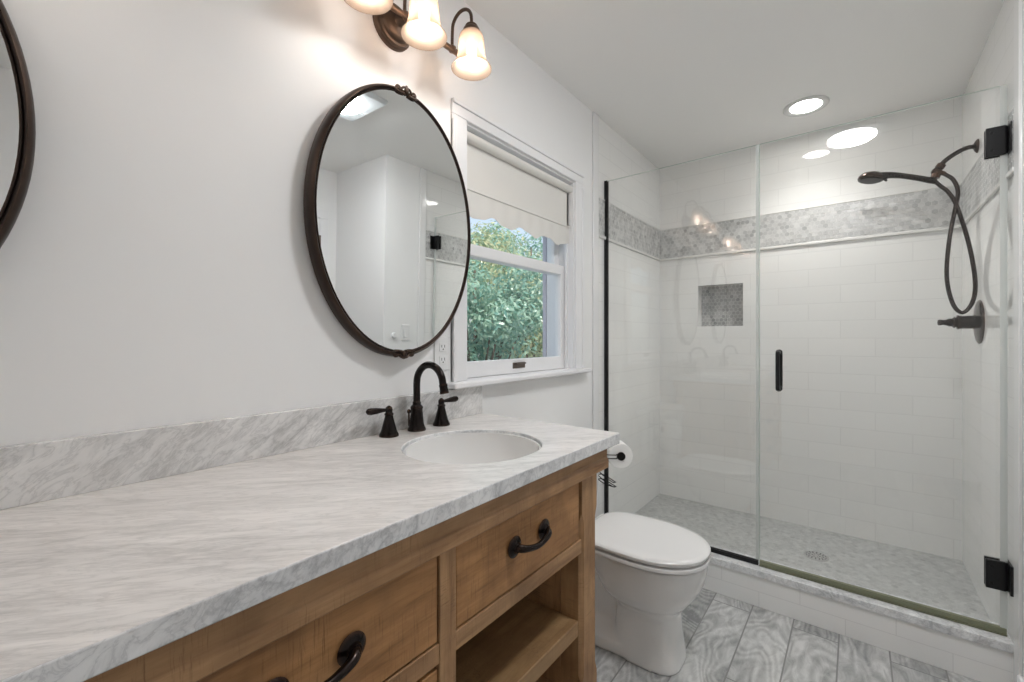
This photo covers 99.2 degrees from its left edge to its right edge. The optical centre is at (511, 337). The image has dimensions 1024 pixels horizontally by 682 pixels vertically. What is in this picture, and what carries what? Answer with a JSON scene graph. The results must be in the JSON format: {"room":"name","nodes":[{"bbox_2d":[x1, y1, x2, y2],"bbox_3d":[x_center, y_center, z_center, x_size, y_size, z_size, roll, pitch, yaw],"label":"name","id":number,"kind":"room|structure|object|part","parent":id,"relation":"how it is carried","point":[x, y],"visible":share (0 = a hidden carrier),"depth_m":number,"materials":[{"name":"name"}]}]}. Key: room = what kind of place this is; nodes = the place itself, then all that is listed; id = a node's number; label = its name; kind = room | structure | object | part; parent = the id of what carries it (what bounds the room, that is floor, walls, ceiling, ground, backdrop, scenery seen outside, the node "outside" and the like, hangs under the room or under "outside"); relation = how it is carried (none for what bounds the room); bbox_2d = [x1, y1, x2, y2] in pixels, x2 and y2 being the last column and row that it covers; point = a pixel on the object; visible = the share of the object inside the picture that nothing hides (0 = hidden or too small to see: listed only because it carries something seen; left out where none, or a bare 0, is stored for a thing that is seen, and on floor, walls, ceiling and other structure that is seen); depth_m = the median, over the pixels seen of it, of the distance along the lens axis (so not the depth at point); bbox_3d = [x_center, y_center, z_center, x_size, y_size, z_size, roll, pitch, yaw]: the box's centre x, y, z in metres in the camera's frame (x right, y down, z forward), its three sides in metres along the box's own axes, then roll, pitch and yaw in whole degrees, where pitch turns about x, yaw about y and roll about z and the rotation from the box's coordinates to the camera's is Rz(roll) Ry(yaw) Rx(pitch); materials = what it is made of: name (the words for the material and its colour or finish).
{"room":"bathroom","nodes":[
{"label":"bathroom","id":0,"kind":"room"},
{"bbox_2d":[0,0,660,514],"bbox_3d":[-0.148,-0.009,1.719,0.172,2.405,3.953,0,0,38],"label":"wall","id":1,"kind":"structure","parent":0,"point":[156,269],"depth_m":0.97,"materials":[{"name":"white paint"}]},
{"bbox_2d":[0,0,35,247],"bbox_3d":[-0.972,-0.345,0.498,0.040,0.816,0.580,1,1,38],"label":"oval mirror","id":2,"kind":"object","parent":1,"relation":"attached to","point":[17,111],"visible":1,"depth_m":0.70,"materials":[{"name":"brown metal"}]},
{"bbox_2d":[0,31,18,209],"bbox_3d":[-0.975,-0.343,0.500,0.024,0.768,0.548,1,1,38],"label":"mirror glass","id":3,"kind":"object","parent":2,"relation":"attached to","point":[9,41],"depth_m":0.70,"materials":[{"name":"white"}]},
{"bbox_2d":[0,386,481,509],"bbox_3d":[-0.679,0.229,0.913,0.020,0.101,1.810,0,0,38],"label":"backsplash","id":4,"kind":"structure","parent":1,"relation":"attached to","point":[33,472],"depth_m":0.90,"materials":[{"name":"white stone"}]},
{"bbox_2d":[303,83,470,358],"bbox_3d":[-0.329,-0.345,1.311,0.040,0.816,0.580,1,1,38],"label":"oval mirror","id":5,"kind":"object","parent":1,"relation":"attached to","point":[386,207],"visible":1,"depth_m":1.26,"materials":[{"name":"brown metal"}]},
{"bbox_2d":[344,0,491,80],"bbox_3d":[-0.280,-0.955,1.259,0.217,0.211,0.504,0,0,38],"label":"vanity light","id":6,"kind":"object","parent":1,"relation":"attached to","point":[420,28],"visible":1,"depth_m":1.28,"materials":[{"name":"white glass"}]},
{"bbox_3d":[-0.361,-0.908,1.084,0.128,0.115,0.128,0,0,38],"label":"lamp shade","id":7,"kind":"part","parent":6,"relation":"part of","materials":[{"name":"white glass"}]},
{"bbox_3d":[-0.284,-1.001,1.257,0.105,0.119,0.025,0,0,38],"label":"arm","id":8,"kind":"part","parent":6,"relation":"part of","materials":[{"name":"brown metal"}]},
{"bbox_3d":[-0.247,-0.908,1.228,0.128,0.115,0.128,0,0,38],"label":"lamp shade","id":9,"kind":"part","parent":6,"relation":"part of","materials":[{"name":"white glass"}]},
{"bbox_3d":[-0.247,-0.901,1.228,0.029,0.072,0.029,0,0,38],"label":"bulb","id":10,"kind":"part","parent":6,"relation":"part of","materials":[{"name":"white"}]},
{"bbox_3d":[-0.165,-1.001,1.408,0.105,0.119,0.025,0,0,38],"label":"arm","id":11,"kind":"part","parent":6,"relation":"part of","materials":[{"name":"brown metal"}]},
{"bbox_3d":[-0.128,-0.908,1.379,0.128,0.115,0.128,0,0,38],"label":"lamp shade","id":12,"kind":"part","parent":6,"relation":"part of","materials":[{"name":"white glass"}]},
{"bbox_3d":[-0.128,-0.901,1.379,0.029,0.072,0.029,0,0,38],"label":"bulb","id":13,"kind":"part","parent":6,"relation":"part of","materials":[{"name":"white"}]},
{"bbox_2d":[434,337,449,369],"bbox_3d":[-0.237,0.053,1.481,0.009,0.114,0.070,0,0,38],"label":"wall outlet","id":14,"kind":"object","parent":1,"relation":"attached to","point":[442,344],"visible":0.88,"depth_m":1.48,"materials":[{"name":"white plastic"}]},
{"bbox_2d":[439,343,446,350],"bbox_3d":[-0.235,0.031,1.480,0.004,0.028,0.032,0,0,38],"label":"receptacle","id":15,"kind":"object","parent":14,"relation":"attached to","point":[442,346],"depth_m":1.48,"materials":[{"name":"grey plastic"}]},
{"bbox_2d":[439,356,446,363],"bbox_3d":[-0.235,0.075,1.480,0.004,0.028,0.032,0,0,38],"label":"receptacle","id":16,"kind":"object","parent":14,"relation":"attached to","point":[442,359],"depth_m":1.48,"materials":[{"name":"grey plastic"}]},
{"bbox_2d":[447,97,591,389],"bbox_3d":[0.000,-0.324,1.944,0.286,1.065,0.976,0,0,38],"label":"window","id":17,"kind":"structure","parent":1,"relation":"in","point":[562,265],"depth_m":2.02,"materials":[{"name":"white paint"}]},
{"bbox_3d":[-0.185,-0.314,1.540,0.018,0.935,0.073,0,0,38],"label":"casing","id":18,"kind":"part","parent":17,"relation":"part of","materials":[{"name":"white paint"}]},
{"bbox_3d":[-0.009,-0.548,1.942,0.034,0.452,0.759,0,0,38],"label":"sash","id":19,"kind":"part","parent":17,"relation":"part of","materials":[{"name":"white paint"}]},
{"bbox_3d":[0.021,-0.104,1.918,0.034,0.515,0.759,0,0,38],"label":"sash","id":20,"kind":"part","parent":17,"relation":"part of","materials":[{"name":"white paint"}]},
{"bbox_3d":[0.078,-0.808,1.873,0.018,0.053,0.921,0,0,38],"label":"casing","id":21,"kind":"part","parent":17,"relation":"part of","materials":[{"name":"white paint"}]},
{"bbox_3d":[0.075,0.164,1.885,0.096,0.022,0.976,0,0,38],"label":"sill","id":22,"kind":"part","parent":17,"relation":"part of","materials":[{"name":"white paint"}]},
{"bbox_2d":[467,131,572,244],"bbox_3d":[0.057,-0.606,1.893,0.037,0.315,0.761,0,0,38],"label":"window shade","id":23,"kind":"object","parent":17,"relation":"attached to","point":[503,187],"visible":0.93,"depth_m":1.83,"materials":[{"name":"white fabric"}]},
{"bbox_3d":[0.049,-0.637,1.900,0.002,0.220,0.761,0,0,38],"label":"fabric panel","id":24,"kind":"part","parent":23,"relation":"part of","materials":[{"name":"white fabric"}]},
{"bbox_3d":[-0.064,-0.332,1.985,0.024,1.050,0.935,0,0,38],"label":"exterior casing","id":25,"kind":"part","parent":17,"relation":"part of","materials":[{"name":"grey wood"}]},
{"bbox_3d":[0.341,-0.314,2.206,0.018,0.935,0.073,0,0,38],"label":"casing","id":26,"kind":"part","parent":17,"relation":"part of","materials":[{"name":"white paint"}]},
{"bbox_2d":[592,111,598,517],"bbox_3d":[0.451,-0.009,2.352,0.010,2.405,0.063,0,0,38],"label":"trim","id":27,"kind":"structure","parent":1,"relation":"attached to","point":[595,118],"depth_m":2.34,"materials":[{"name":"white tile"}]},
{"bbox_2d":[703,563,1013,681],"bbox_3d":[1.125,1.126,1.982,1.524,0.134,0.115,0,0,38],"label":"shower curb","id":28,"kind":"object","parent":1,"relation":"attached to","point":[976,661],"depth_m":1.69,"materials":[{"name":"tile"}]},
{"bbox_2d":[709,544,1013,653],"bbox_3d":[1.125,1.044,1.982,1.524,0.031,0.131,0,0,38],"label":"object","id":29,"kind":"structure","parent":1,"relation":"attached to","point":[976,635],"depth_m":1.70,"materials":[{"name":"stone"}]},
{"bbox_2d":[604,145,759,564],"bbox_3d":[0.821,0.075,2.211,0.763,1.906,0.019,0,0,38],"label":"screen","id":30,"kind":"object","parent":29,"relation":"on","point":[606,183],"visible":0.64,"depth_m":2.00,"materials":[{"name":"clear glass"}]},
{"bbox_2d":[463,0,1003,168],"bbox_3d":[0.725,-1.272,1.003,2.430,0.120,4.153,0,0,38],"label":"ceiling","id":31,"kind":"structure","parent":0,"point":[680,81],"depth_m":1.88,"materials":[{"name":"white paint"}]},
{"bbox_2d":[783,95,829,116],"bbox_3d":[1.533,-1.207,2.275,0.204,0.010,0.204,0,0,38],"label":"recessed light","id":32,"kind":"object","parent":31,"relation":"in","point":[807,105],"visible":1,"depth_m":2.27,"materials":[{"name":"white"}]},
{"bbox_2d":[595,588,979,681],"bbox_3d":[0.725,1.243,1.003,2.430,0.100,4.153,0,0,38],"label":"floor","id":33,"kind":"structure","parent":0,"point":[728,639],"depth_m":1.63,"materials":[{"name":"grey tile"}]},
{"bbox_2d":[84,449,608,681],"bbox_3d":[-0.453,0.752,0.738,0.532,0.882,1.734,0,0,38],"label":"vanity cabinet","id":34,"kind":"object","parent":33,"relation":"on","point":[501,589],"visible":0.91,"depth_m":0.78,"materials":[{"name":"brown wood"}]},
{"bbox_2d":[0,413,619,681],"bbox_3d":[-0.465,0.295,0.747,0.561,0.032,1.816,0,0,38],"label":"countertop","id":35,"kind":"structure","parent":34,"relation":"on","point":[94,583],"depth_m":0.62,"materials":[{"name":"white stone"}]},
{"bbox_2d":[366,361,458,437],"bbox_3d":[-0.247,0.174,1.288,0.163,0.210,0.347,0,0,38],"label":"bathroom faucet","id":36,"kind":"object","parent":35,"relation":"on","point":[415,419],"visible":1,"depth_m":1.30,"materials":[{"name":"black metal"}]},
{"bbox_3d":[-0.373,0.202,1.214,0.020,0.019,0.074,0,0,38],"label":"lever","id":37,"kind":"part","parent":36,"relation":"part of","materials":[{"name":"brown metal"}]},
{"bbox_3d":[-0.351,0.236,1.242,0.055,0.087,0.055,0,0,38],"label":"handle","id":38,"kind":"part","parent":36,"relation":"part of","materials":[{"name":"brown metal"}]},
{"bbox_3d":[-0.313,0.242,1.325,0.012,0.051,0.012,0,0,38],"label":"lift rod","id":39,"kind":"part","parent":36,"relation":"part of","materials":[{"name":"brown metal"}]},
{"bbox_3d":[-0.246,0.174,1.287,0.163,0.210,0.055,0,0,38],"label":"spout","id":40,"kind":"part","parent":36,"relation":"part of","materials":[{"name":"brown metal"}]},
{"bbox_3d":[-0.227,0.236,1.399,0.055,0.087,0.055,0,0,38],"label":"handle","id":41,"kind":"part","parent":36,"relation":"part of","materials":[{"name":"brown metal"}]},
{"bbox_3d":[-0.204,0.202,1.428,0.020,0.019,0.074,0,0,38],"label":"lever","id":42,"kind":"part","parent":36,"relation":"part of","materials":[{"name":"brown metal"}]},
{"bbox_2d":[403,433,540,463],"bbox_3d":[-0.102,0.369,1.149,0.396,0.161,0.412,0,0,38],"label":"undermount sink","id":43,"kind":"object","parent":35,"relation":"in","point":[460,448],"visible":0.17,"depth_m":1.30,"materials":[{"name":"white ceramic"}]},
{"bbox_3d":[-0.443,0.458,0.730,0.437,0.160,0.450,0,0,38],"label":"drawer","id":44,"kind":"part","parent":34,"relation":"part of","materials":[{"name":"brown wood"}]},
{"bbox_3d":[-0.258,0.453,0.584,0.036,0.047,0.159,0,0,38],"label":"drawer pull","id":45,"kind":"part","parent":34,"relation":"part of","materials":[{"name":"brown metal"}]},
{"bbox_3d":[-0.286,0.559,0.606,0.041,0.036,0.456,0,0,38],"label":"rail","id":46,"kind":"part","parent":34,"relation":"part of","materials":[{"name":"brown wood"}]},
{"bbox_3d":[-0.443,0.696,0.730,0.437,0.219,0.450,0,0,38],"label":"drawer","id":47,"kind":"part","parent":34,"relation":"part of","materials":[{"name":"brown wood"}]},
{"bbox_2d":[456,597,577,681],"bbox_3d":[-0.150,0.784,1.139,0.471,0.042,0.467,0,0,38],"label":"shelf","id":48,"kind":"object","parent":34,"relation":"attached to","point":[522,643],"depth_m":1.09,"materials":[{"name":"brown wood"}]},
{"bbox_3d":[-0.134,0.458,1.121,0.437,0.160,0.455,0,0,38],"label":"drawer","id":49,"kind":"part","parent":34,"relation":"part of","materials":[{"name":"brown wood"}]},
{"bbox_3d":[0.026,0.559,1.000,0.041,0.036,0.469,0,0,38],"label":"rail","id":50,"kind":"part","parent":34,"relation":"part of","materials":[{"name":"brown wood"}]},
{"bbox_3d":[0.051,0.450,0.975,0.036,0.047,0.159,0,0,38],"label":"drawer pull","id":51,"kind":"part","parent":34,"relation":"part of","materials":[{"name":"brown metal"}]},
{"bbox_3d":[0.007,0.729,1.353,0.370,0.708,0.059,0,0,38],"label":"panel","id":52,"kind":"part","parent":34,"relation":"part of","materials":[{"name":"brown wood"}]},
{"bbox_3d":[0.184,0.784,1.228,0.078,0.818,0.085,0,0,38],"label":"post","id":53,"kind":"part","parent":34,"relation":"part of","materials":[{"name":"brown wood"}]},
{"bbox_2d":[598,452,624,487],"bbox_3d":[0.417,0.573,2.021,0.200,0.244,0.111,0,0,4],"label":"toilet paper holder","id":54,"kind":"object","parent":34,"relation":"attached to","point":[621,456],"visible":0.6,"depth_m":2.01,"materials":[{"name":"black metal"}]},
{"bbox_3d":[0.435,0.537,2.020,0.164,0.037,0.111,0,0,3],"label":"spindle arm","id":55,"kind":"part","parent":54,"relation":"part of","materials":[{"name":"black metal"}]},
{"bbox_2d":[607,440,632,467],"bbox_3d":[0.494,0.537,2.025,0.112,0.112,0.088,0,0,-2],"label":"toilet paper roll","id":56,"kind":"object","parent":54,"relation":"hanging from","point":[622,447],"visible":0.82,"depth_m":1.98,"materials":[{"name":"white paper"}]},
{"bbox_2d":[595,472,710,675],"bbox_3d":[0.419,0.825,1.747,0.696,0.737,0.430,0,0,38],"label":"toilet","id":57,"kind":"object","parent":33,"relation":"on","point":[648,570],"visible":0.66,"depth_m":1.57,"materials":[{"name":"white ceramic"}]},
{"bbox_3d":[0.518,0.792,1.669,0.444,0.019,0.364,0,0,38],"label":"seat","id":58,"kind":"part","parent":57,"relation":"part of","materials":[{"name":"white plastic"}]},
{"bbox_3d":[0.513,0.768,1.672,0.456,0.028,0.364,0,0,38],"label":"lid","id":59,"kind":"part","parent":57,"relation":"part of","materials":[{"name":"white plastic"}]},
{"bbox_2d":[660,96,961,560],"bbox_3d":[1.692,-0.009,2.699,1.524,2.405,0.132,0,0,38],"label":"wall","id":60,"kind":"structure","parent":0,"point":[861,438],"depth_m":2.54,"materials":[{"name":"tile"}]},
{"bbox_2d":[635,494,990,621],"bbox_3d":[1.407,1.156,2.338,1.524,0.075,0.813,0,0,38],"label":"floor","id":61,"kind":"structure","parent":0,"point":[934,580],"depth_m":2.25,"materials":[{"name":"grey tile"}]},
{"bbox_2d":[803,551,828,561],"bbox_3d":[1.559,1.117,2.235,0.110,0.005,0.110,0,0,38],"label":"shower drain","id":62,"kind":"object","parent":61,"relation":"on","point":[817,556],"visible":1,"depth_m":2.22,"materials":[{"name":"silver metal"}]},
{"bbox_2d":[959,0,1023,677],"bbox_3d":[1.929,-0.009,1.683,0.132,2.405,1.433,0,0,38],"label":"wall","id":63,"kind":"structure","parent":0,"point":[980,185],"depth_m":1.76,"materials":[{"name":"paint"}]},
{"bbox_2d":[759,84,1013,636],"bbox_3d":[1.420,0.075,1.738,0.760,1.904,0.108,0,0,38],"label":"shower door","id":64,"kind":"structure","parent":63,"relation":"attached to","point":[998,573],"depth_m":1.51,"materials":[{"name":"clear glass"}]},
{"bbox_3d":[1.181,0.143,1.927,0.025,0.185,0.108,0,0,38],"label":"door pull","id":65,"kind":"part","parent":64,"relation":"part of","materials":[{"name":"black metal"}]},
{"bbox_3d":[1.416,0.069,1.741,0.750,1.891,0.010,0,0,38],"label":"glass door","id":66,"kind":"part","parent":64,"relation":"part of","materials":[{"name":"clear glass"}]},
{"bbox_3d":[1.705,-0.684,1.503,0.020,0.100,0.075,0,0,38],"label":"wall plate","id":67,"kind":"part","parent":64,"relation":"part of","materials":[{"name":"black metal"}]},
{"bbox_3d":[1.705,0.823,1.503,0.020,0.100,0.075,0,0,38],"label":"wall plate","id":68,"kind":"part","parent":64,"relation":"part of","materials":[{"name":"black metal"}]},
{"bbox_2d":[857,139,979,313],"bbox_3d":[1.862,-0.485,2.018,0.414,0.766,0.109,0,0,42],"label":"shower","id":69,"kind":"object","parent":63,"relation":"attached to","point":[871,177],"visible":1,"depth_m":1.93,"materials":[{"name":"black metal"}]},
{"bbox_3d":[1.980,-0.816,1.940,0.131,0.103,0.060,0,0,38],"label":"shower arm","id":70,"kind":"part","parent":69,"relation":"part of","materials":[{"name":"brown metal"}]},
{"bbox_2d":[937,300,984,343],"bbox_3d":[1.955,-0.069,1.910,0.132,0.188,0.188,0,0,38],"label":"shower valve","id":71,"kind":"object","parent":63,"relation":"attached to","point":[976,322],"visible":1,"depth_m":1.87,"materials":[{"name":"black metal"}]},
{"bbox_3d":[1.927,-0.068,1.932,0.060,0.052,0.052,0,0,38],"label":"handle","id":72,"kind":"part","parent":71,"relation":"part of","materials":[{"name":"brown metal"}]},
{"bbox_2d":[1014,0,1022,681],"bbox_3d":[1.640,-0.009,1.411,0.010,2.405,0.063,0,0,38],"label":"trim","id":73,"kind":"structure","parent":63,"relation":"attached to","point":[1018,4],"depth_m":1.39,"materials":[{"name":"white wood"}]},
{"bbox_2d":[1017,675,1023,681],"bbox_3d":[1.523,1.133,1.268,0.014,0.120,0.307,0,0,38],"label":"baseboard","id":74,"kind":"structure","parent":63,"relation":"attached to","point":[1019,678],"depth_m":1.38,"materials":[{"name":"white paint"}]},
{"label":"outside","id":75,"kind":"structure","parent":0,"visible":0},
{"bbox_2d":[467,255,542,360],"bbox_3d":[-0.363,1.621,4.167,1.344,5.154,1.630,0,0,38],"label":"tree","id":76,"kind":"object","parent":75,"point":[504,318],"visible":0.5,"depth_m":4.07,"materials":[{"name":"green plant"}]},
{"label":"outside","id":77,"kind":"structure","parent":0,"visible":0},
{"bbox_2d":[467,221,542,358],"bbox_3d":[0.300,1.079,7.477,2.948,6.240,3.091,0,0,30],"label":"tree","id":78,"kind":"object","parent":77,"point":[487,240],"visible":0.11,"depth_m":7.07,"materials":[{"name":"green plant"}]},
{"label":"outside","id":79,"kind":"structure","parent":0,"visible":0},
{"bbox_2d":[468,221,542,356],"bbox_3d":[-0.283,0.189,13.577,4.586,8.023,5.611,0,0,-35],"label":"tree","id":80,"kind":"object","parent":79,"point":[531,238],"visible":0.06,"depth_m":12.88,"materials":[{"name":"green plant"}]}
]}

